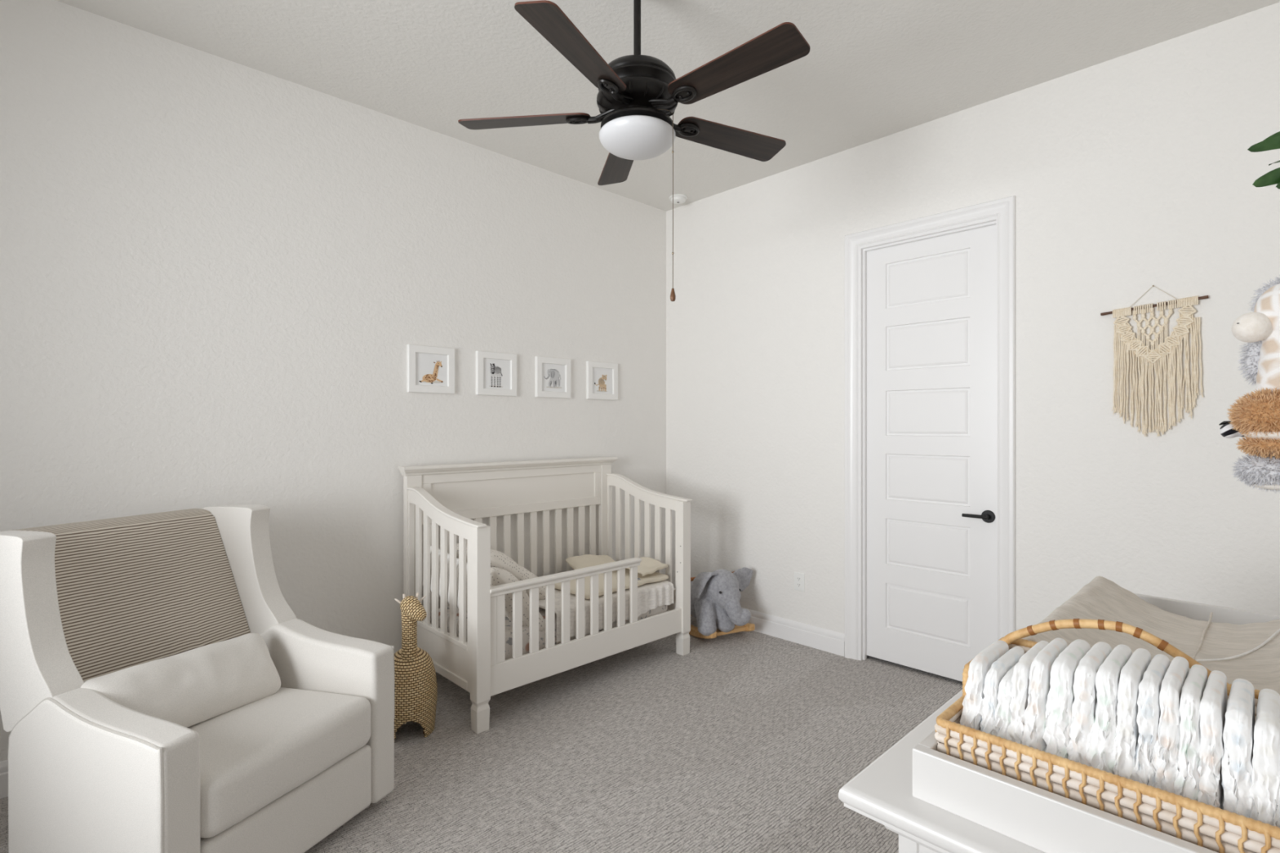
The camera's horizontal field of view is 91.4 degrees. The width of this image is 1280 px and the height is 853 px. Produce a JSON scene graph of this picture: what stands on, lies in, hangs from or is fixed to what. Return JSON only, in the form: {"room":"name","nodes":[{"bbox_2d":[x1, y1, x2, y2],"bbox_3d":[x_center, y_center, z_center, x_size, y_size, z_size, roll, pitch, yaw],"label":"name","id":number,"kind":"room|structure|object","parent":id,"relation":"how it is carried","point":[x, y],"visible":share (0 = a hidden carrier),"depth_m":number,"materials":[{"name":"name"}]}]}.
{"room":"bedroom","nodes":[
{"label":"bedroom","id":0,"kind":"room"},
{"bbox_2d":[0,0,666,761],"bbox_3d":[-1.714,-0.137,3.069,5.494,3.050,0.120,0,0,-44],"label":"wall","id":1,"kind":"structure","parent":0,"point":[218,275],"depth_m":2.98,"materials":[{"name":"white paint"}]},
{"bbox_2d":[407,344,454,394],"bbox_3d":[-1.168,-0.314,3.499,0.272,0.260,0.021,0,0,-44],"label":"picture frame","id":2,"kind":"object","parent":1,"relation":"attached to","point":[430,369],"visible":1,"depth_m":3.49,"materials":[{"name":"white wood"}]},
{"bbox_2d":[415,352,447,386],"bbox_3d":[-1.169,-0.314,3.500,0.192,0.181,0.001,0,0,-44],"label":"print","id":3,"kind":"object","parent":2,"relation":"attached to","point":[431,368],"depth_m":3.50,"materials":[{"name":"white paper"}]},
{"bbox_2d":[475,351,516,395],"bbox_3d":[-0.868,-0.314,3.788,0.272,0.260,0.021,0,0,-44],"label":"picture frame","id":4,"kind":"object","parent":1,"relation":"attached to","point":[495,372],"visible":1,"depth_m":3.78,"materials":[{"name":"white wood"}]},
{"bbox_2d":[483,358,510,389],"bbox_3d":[-0.870,-0.314,3.789,0.192,0.181,0.001,0,0,-44],"label":"print","id":5,"kind":"object","parent":4,"relation":"attached to","point":[496,371],"depth_m":3.79,"materials":[{"name":"grey paper"}]},
{"bbox_2d":[535,355,570,398],"bbox_3d":[-0.565,-0.314,4.080,0.272,0.260,0.021,0,0,-44],"label":"picture frame","id":6,"kind":"object","parent":1,"relation":"attached to","point":[553,375],"visible":1,"depth_m":4.07,"materials":[{"name":"white wood"}]},
{"bbox_2d":[542,363,564,391],"bbox_3d":[-0.567,-0.314,4.081,0.192,0.181,0.001,0,0,-44],"label":"print","id":7,"kind":"object","parent":6,"relation":"attached to","point":[553,374],"depth_m":4.08,"materials":[{"name":"grey paper"}]},
{"bbox_2d":[586,360,617,399],"bbox_3d":[-0.263,-0.314,4.371,0.272,0.260,0.021,0,0,-44],"label":"picture frame","id":8,"kind":"object","parent":1,"relation":"attached to","point":[602,378],"visible":1,"depth_m":4.37,"materials":[{"name":"white wood"}]},
{"bbox_2d":[592,367,612,394],"bbox_3d":[-0.264,-0.314,4.373,0.192,0.181,0.001,0,0,-44],"label":"print","id":9,"kind":"object","parent":8,"relation":"attached to","point":[602,376],"depth_m":4.37,"materials":[{"name":"white paper"}]},
{"bbox_2d":[0,616,962,852],"bbox_3d":[-0.343,1.438,1.906,5.854,0.100,3.759,0,0,-44],"label":"floor","id":10,"kind":"structure","parent":0,"point":[740,742],"depth_m":2.60,"materials":[{"name":"carpet"}]},
{"bbox_2d":[0,504,395,852],"bbox_3d":[-1.522,0.858,2.138,1.041,1.060,0.804,0,0,22],"label":"armchair","id":11,"kind":"object","parent":10,"relation":"on","point":[283,771],"visible":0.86,"depth_m":1.84,"materials":[{"name":"fabric"}]},
{"bbox_2d":[3,508,250,681],"bbox_3d":[-1.810,0.655,2.255,0.478,0.620,0.620,0,0,22],"label":"throw blanket","id":12,"kind":"object","parent":11,"relation":"on","point":[135,590],"visible":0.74,"depth_m":2.22,"materials":[{"name":"beige fabric"}]},
{"bbox_2d":[80,633,280,727],"bbox_3d":[-1.493,0.868,2.070,0.187,0.223,0.588,0,0,21],"label":"lumbar pillow","id":13,"kind":"object","parent":11,"relation":"on","point":[187,689],"visible":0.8,"depth_m":2.05,"materials":[{"name":"fabric"}]},
{"bbox_2d":[186,687,370,838],"bbox_3d":[-1.296,1.045,2.046,0.552,0.190,0.594,0,0,22],"label":"seat cushion","id":14,"kind":"object","parent":11,"relation":"on","point":[259,757],"depth_m":1.94,"materials":[{"name":"fabric"}]},
{"bbox_2d":[394,592,437,742],"bbox_3d":[-1.054,1.071,2.853,0.250,0.635,0.304,0,0,-21],"label":"giraffe","id":15,"kind":"object","parent":10,"relation":"on","point":[415,673],"visible":0.7,"depth_m":2.76},
{"bbox_2d":[397,457,692,733],"bbox_3d":[-0.481,0.803,3.584,1.508,1.170,0.797,0,0,-44],"label":"crib","id":16,"kind":"object","parent":10,"relation":"on","point":[448,496],"visible":0.91,"depth_m":3.37,"materials":[{"name":"white paint"}]},
{"bbox_2d":[422,545,467,613],"bbox_3d":[-0.972,0.770,3.168,0.102,0.265,0.490,0,0,-43],"label":"bolster","id":17,"kind":"object","parent":16,"relation":"on","point":[448,554],"visible":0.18,"depth_m":3.08,"materials":[{"name":"white fabric"}]},
{"bbox_2d":[430,604,667,659],"bbox_3d":[-0.487,1.069,3.590,1.244,0.146,0.636,0,0,-44],"label":"mattress","id":18,"kind":"object","parent":16,"relation":"on","point":[659,610],"visible":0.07,"depth_m":3.15,"materials":[{"name":"white fabric"}]},
{"bbox_2d":[490,567,545,631],"bbox_3d":[-0.633,0.870,3.121,0.291,0.349,0.180,0,0,-42],"label":"pillow","id":19,"kind":"object","parent":18,"relation":"on","point":[499,576],"visible":0.41,"depth_m":3.05,"materials":[{"name":"white fabric"}]},
{"bbox_2d":[538,580,673,642],"bbox_3d":[-0.333,1.024,3.709,0.873,0.165,0.669,0,0,-44],"label":"quilt","id":20,"kind":"object","parent":18,"relation":"on","point":[651,596],"visible":0.14,"depth_m":3.51,"materials":[{"name":"white fabric"}]},
{"bbox_2d":[456,543,555,599],"bbox_3d":[-0.749,0.816,3.439,0.404,0.353,0.461,0,0,44],"label":"pillow","id":21,"kind":"object","parent":20,"relation":"on","point":[499,559],"visible":0.19,"depth_m":3.27,"materials":[{"name":"white fabric"}]},
{"bbox_2d":[565,554,614,569],"bbox_3d":[-0.299,0.899,4.055,0.368,0.126,0.169,0,0,-43],"label":"cushion","id":22,"kind":"object","parent":20,"relation":"on","point":[576,562],"visible":0.57,"depth_m":3.99,"materials":[{"name":"beige fabric"}]},
{"bbox_2d":[555,556,668,599],"bbox_3d":[-0.182,0.890,3.753,0.670,0.106,0.416,0,0,-44],"label":"folded blanket","id":23,"kind":"object","parent":20,"relation":"on","point":[646,574],"visible":0.43,"depth_m":3.75,"materials":[{"name":"beige fabric"}]},
{"bbox_2d":[688,567,755,639],"bbox_3d":[0.474,1.160,4.202,0.490,0.456,0.702,0,0,-28],"label":"elephant rocker","id":24,"kind":"object","parent":10,"relation":"on","point":[715,596],"visible":0.84,"depth_m":3.96,"materials":[{"name":"grey fabric"}]},
{"bbox_2d":[838,689,1044,852],"bbox_3d":[1.015,0.968,1.238,1.420,0.840,0.581,0,0,-44],"label":"dresser","id":25,"kind":"object","parent":10,"relation":"on","point":[882,793],"visible":0.19,"depth_m":0.91,"materials":[{"name":"white paint"}]},
{"bbox_2d":[912,593,1279,852],"bbox_3d":[1.038,0.512,1.210,1.316,0.072,0.470,0,0,-44],"label":"tray","id":26,"kind":"object","parent":25,"relation":"on","point":[1043,820],"visible":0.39,"depth_m":0.83,"materials":[{"name":"white paint"}]},
{"bbox_2d":[934,618,1279,852],"bbox_3d":[0.708,0.428,0.904,0.346,0.220,0.439,0,0,-44],"label":"basket","id":27,"kind":"object","parent":26,"relation":"in","point":[1242,832],"visible":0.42,"depth_m":0.81,"materials":[{"name":"wicker"}]},
{"bbox_2d":[953,640,1008,764],"bbox_3d":[0.551,0.447,1.010,0.204,0.159,0.045,0,0,-44],"label":"diaper","id":28,"kind":"object","parent":27,"relation":"in","point":[979,667],"visible":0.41,"depth_m":0.97,"materials":[{"name":"white fabric"}]},
{"bbox_2d":[975,646,1024,768],"bbox_3d":[0.572,0.449,0.990,0.202,0.155,0.027,0,0,-44],"label":"diaper","id":29,"kind":"object","parent":27,"relation":"in","point":[998,669],"visible":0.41,"depth_m":0.95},
{"bbox_2d":[991,663,1016,774],"bbox_3d":[0.587,0.453,0.975,0.201,0.146,0.031,0,0,-44],"label":"diaper","id":30,"kind":"object","parent":27,"relation":"in","point":[1002,714],"visible":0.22,"depth_m":0.94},
{"bbox_2d":[1006,640,1048,778],"bbox_3d":[0.600,0.439,0.963,0.200,0.174,0.030,0,0,-44],"label":"diaper","id":31,"kind":"object","parent":27,"relation":"in","point":[1020,679],"visible":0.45,"depth_m":0.92,"materials":[{"name":"white fabric"}]},
{"bbox_2d":[1019,637,1066,788],"bbox_3d":[0.615,0.434,0.947,0.200,0.184,0.034,0,0,-44],"label":"diaper","id":32,"kind":"object","parent":27,"relation":"in","point":[1033,717],"visible":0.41,"depth_m":0.91,"materials":[{"name":"white fabric"}]},
{"bbox_2d":[1038,639,1090,795],"bbox_3d":[0.635,0.431,0.927,0.199,0.189,0.043,0,0,-44],"label":"diaper","id":33,"kind":"object","parent":27,"relation":"in","point":[1060,697],"visible":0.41,"depth_m":0.89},
{"bbox_2d":[1066,641,1111,806],"bbox_3d":[0.655,0.430,0.907,0.198,0.192,0.039,0,0,-44],"label":"diaper","id":34,"kind":"object","parent":27,"relation":"in","point":[1083,707],"visible":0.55,"depth_m":0.87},
{"bbox_2d":[1085,644,1132,812],"bbox_3d":[0.671,0.429,0.888,0.201,0.194,0.036,0,0,-44],"label":"diaper","id":35,"kind":"object","parent":27,"relation":"in","point":[1101,755],"visible":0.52,"depth_m":0.85,"materials":[{"name":"white fabric"}]},
{"bbox_2d":[1105,648,1151,820],"bbox_3d":[0.686,0.429,0.872,0.202,0.194,0.035,0,0,-44],"label":"diaper","id":36,"kind":"object","parent":27,"relation":"in","point":[1126,740],"visible":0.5,"depth_m":0.83,"materials":[{"name":"white fabric"}]},
{"bbox_2d":[1131,653,1169,830],"bbox_3d":[0.703,0.430,0.854,0.202,0.191,0.034,0,0,-44],"label":"diaper","id":37,"kind":"object","parent":27,"relation":"in","point":[1144,771],"visible":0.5,"depth_m":0.82,"materials":[{"name":"white fabric"}]},
{"bbox_2d":[1147,656,1189,836],"bbox_3d":[0.716,0.429,0.840,0.203,0.193,0.033,0,0,-44],"label":"diaper","id":38,"kind":"object","parent":27,"relation":"in","point":[1166,746],"visible":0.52,"depth_m":0.80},
{"bbox_2d":[1173,664,1207,844],"bbox_3d":[0.731,0.432,0.825,0.203,0.187,0.032,0,0,-44],"label":"diaper","id":39,"kind":"object","parent":27,"relation":"in","point":[1186,784],"visible":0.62,"depth_m":0.79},
{"bbox_2d":[1195,670,1227,852],"bbox_3d":[0.746,0.434,0.811,0.200,0.184,0.031,0,0,-44],"label":"diaper","id":40,"kind":"object","parent":27,"relation":"in","point":[1213,704],"visible":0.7,"depth_m":0.77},
{"bbox_2d":[1220,678,1254,850],"bbox_3d":[0.763,0.436,0.793,0.200,0.180,0.038,0,0,-44],"label":"diaper","id":41,"kind":"object","parent":27,"relation":"in","point":[1237,770],"visible":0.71,"depth_m":0.76,"materials":[{"name":"white fabric"}]},
{"bbox_2d":[1246,688,1279,852],"bbox_3d":[0.780,0.439,0.774,0.202,0.174,0.036,0,0,-44],"label":"diaper","id":42,"kind":"object","parent":27,"relation":"in","point":[1264,791],"visible":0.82,"depth_m":0.74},
{"bbox_2d":[1021,576,1279,715],"bbox_3d":[1.079,0.457,1.256,0.673,0.143,0.438,0,0,-44],"label":"changing pad","id":43,"kind":"object","parent":26,"relation":"on","point":[1251,652],"visible":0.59,"depth_m":1.28,"materials":[{"name":"beige fabric"}]},
{"bbox_2d":[56,0,1279,211],"bbox_3d":[-0.343,-1.712,1.906,5.854,0.100,3.759,0,0,-44],"label":"ceiling","id":44,"kind":"structure","parent":0,"point":[872,70],"depth_m":2.77,"materials":[{"name":"white paint"}]},
{"bbox_2d":[457,0,810,301],"bbox_3d":[0.025,-1.052,2.267,1.297,1.221,1.255,0,0,-44],"label":"ceiling fan","id":45,"kind":"object","parent":44,"relation":"hanging from","point":[637,95],"visible":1,"depth_m":2.17,"materials":[{"name":"black metal"}]},
{"bbox_2d":[668,194,687,204],"bbox_3d":[0.277,-1.642,4.540,0.136,0.040,0.136,0,0,-44],"label":"smoke detector","id":46,"kind":"object","parent":44,"relation":"attached to","point":[677,198],"visible":0.98,"depth_m":4.50,"materials":[{"name":"white plastic"}]},
{"bbox_2d":[666,1,1279,634],"bbox_3d":[1.454,-0.137,3.640,0.140,3.050,3.459,0,0,-44],"label":"wall","id":47,"kind":"structure","parent":0,"point":[1129,174],"depth_m":3.00,"materials":[{"name":"white paint"}]},
{"bbox_2d":[741,607,844,656],"bbox_3d":[1.403,1.322,3.581,0.016,0.132,3.447,0,0,-44],"label":"baseboard","id":48,"kind":"structure","parent":47,"relation":"attached to","point":[820,638],"depth_m":3.97,"materials":[{"name":"white paint"}]},
{"bbox_2d":[794,572,804,591],"bbox_3d":[1.017,0.997,3.987,0.008,0.116,0.074,0,0,-44],"label":"wall outlet","id":49,"kind":"object","parent":47,"relation":"attached to","point":[799,578],"visible":1,"depth_m":3.98,"materials":[{"name":"white plastic"}]},
{"bbox_2d":[844,195,1015,661],"bbox_3d":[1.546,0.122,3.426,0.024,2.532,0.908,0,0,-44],"label":"trim","id":50,"kind":"structure","parent":47,"relation":"attached to","point":[1004,208],"depth_m":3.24,"materials":[{"name":"white paint"}]},
{"bbox_2d":[866,224,995,681],"bbox_3d":[1.588,0.161,3.458,0.089,2.410,0.717,0,0,-44],"label":"door","id":51,"kind":"structure","parent":47,"relation":"in","point":[931,302],"depth_m":3.45,"materials":[{"name":"white paint"}]},
{"bbox_2d":[1100,284,1208,436],"bbox_3d":[2.229,-0.283,2.718,0.026,0.661,0.365,0,0,-44],"label":"macrame hanging","id":52,"kind":"object","parent":47,"relation":"attached to","point":[1171,343],"visible":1,"depth_m":2.70,"materials":[{"name":"beige fabric"}]},
{"bbox_3d":[0.771,-0.137,0.493,5.494,3.050,0.120,0,0,-44],"label":"wall","id":53,"kind":"structure","parent":0,"visible":0},
{"bbox_2d":[1218,421,1246,438],"bbox_3d":[1.747,0.018,1.700,0.263,0.120,0.080,0,0,30],"label":"plush","id":54,"kind":"object","parent":53,"relation":"attached to","point":[1226,430],"visible":0.28,"depth_m":1.73,"materials":[{"name":"black"}]},
{"bbox_2d":[1226,386,1279,459],"bbox_3d":[1.680,-0.006,1.619,0.194,0.195,0.233,0,0,-44],"label":"plush","id":55,"kind":"object","parent":53,"relation":"attached to","point":[1256,415],"visible":1,"depth_m":1.62,"materials":[{"name":"fur"}]},
{"bbox_2d":[1231,283,1279,393],"bbox_3d":[1.711,-0.153,1.644,0.230,0.451,0.138,0,0,38],"label":"giraffe","id":56,"kind":"object","parent":53,"relation":"hanging from","point":[1263,324],"visible":0.87,"depth_m":1.64,"materials":[{"name":"white fabric"}]},
{"bbox_2d":[1231,276,1279,493],"bbox_3d":[1.744,-0.116,1.673,0.188,0.598,0.233,0,0,-44],"label":"plush","id":57,"kind":"object","parent":53,"relation":"hanging from","point":[1263,473],"visible":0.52,"depth_m":1.70,"materials":[{"name":"grey fur"}]},
{"bbox_2d":[1247,131,1279,189],"bbox_3d":[1.743,-0.656,1.661,0.205,0.288,0.108,0,0,31],"label":"potted plant","id":58,"kind":"object","parent":53,"relation":"attached to","point":[1272,142],"visible":1,"depth_m":1.66,"materials":[{"name":"green plant"}]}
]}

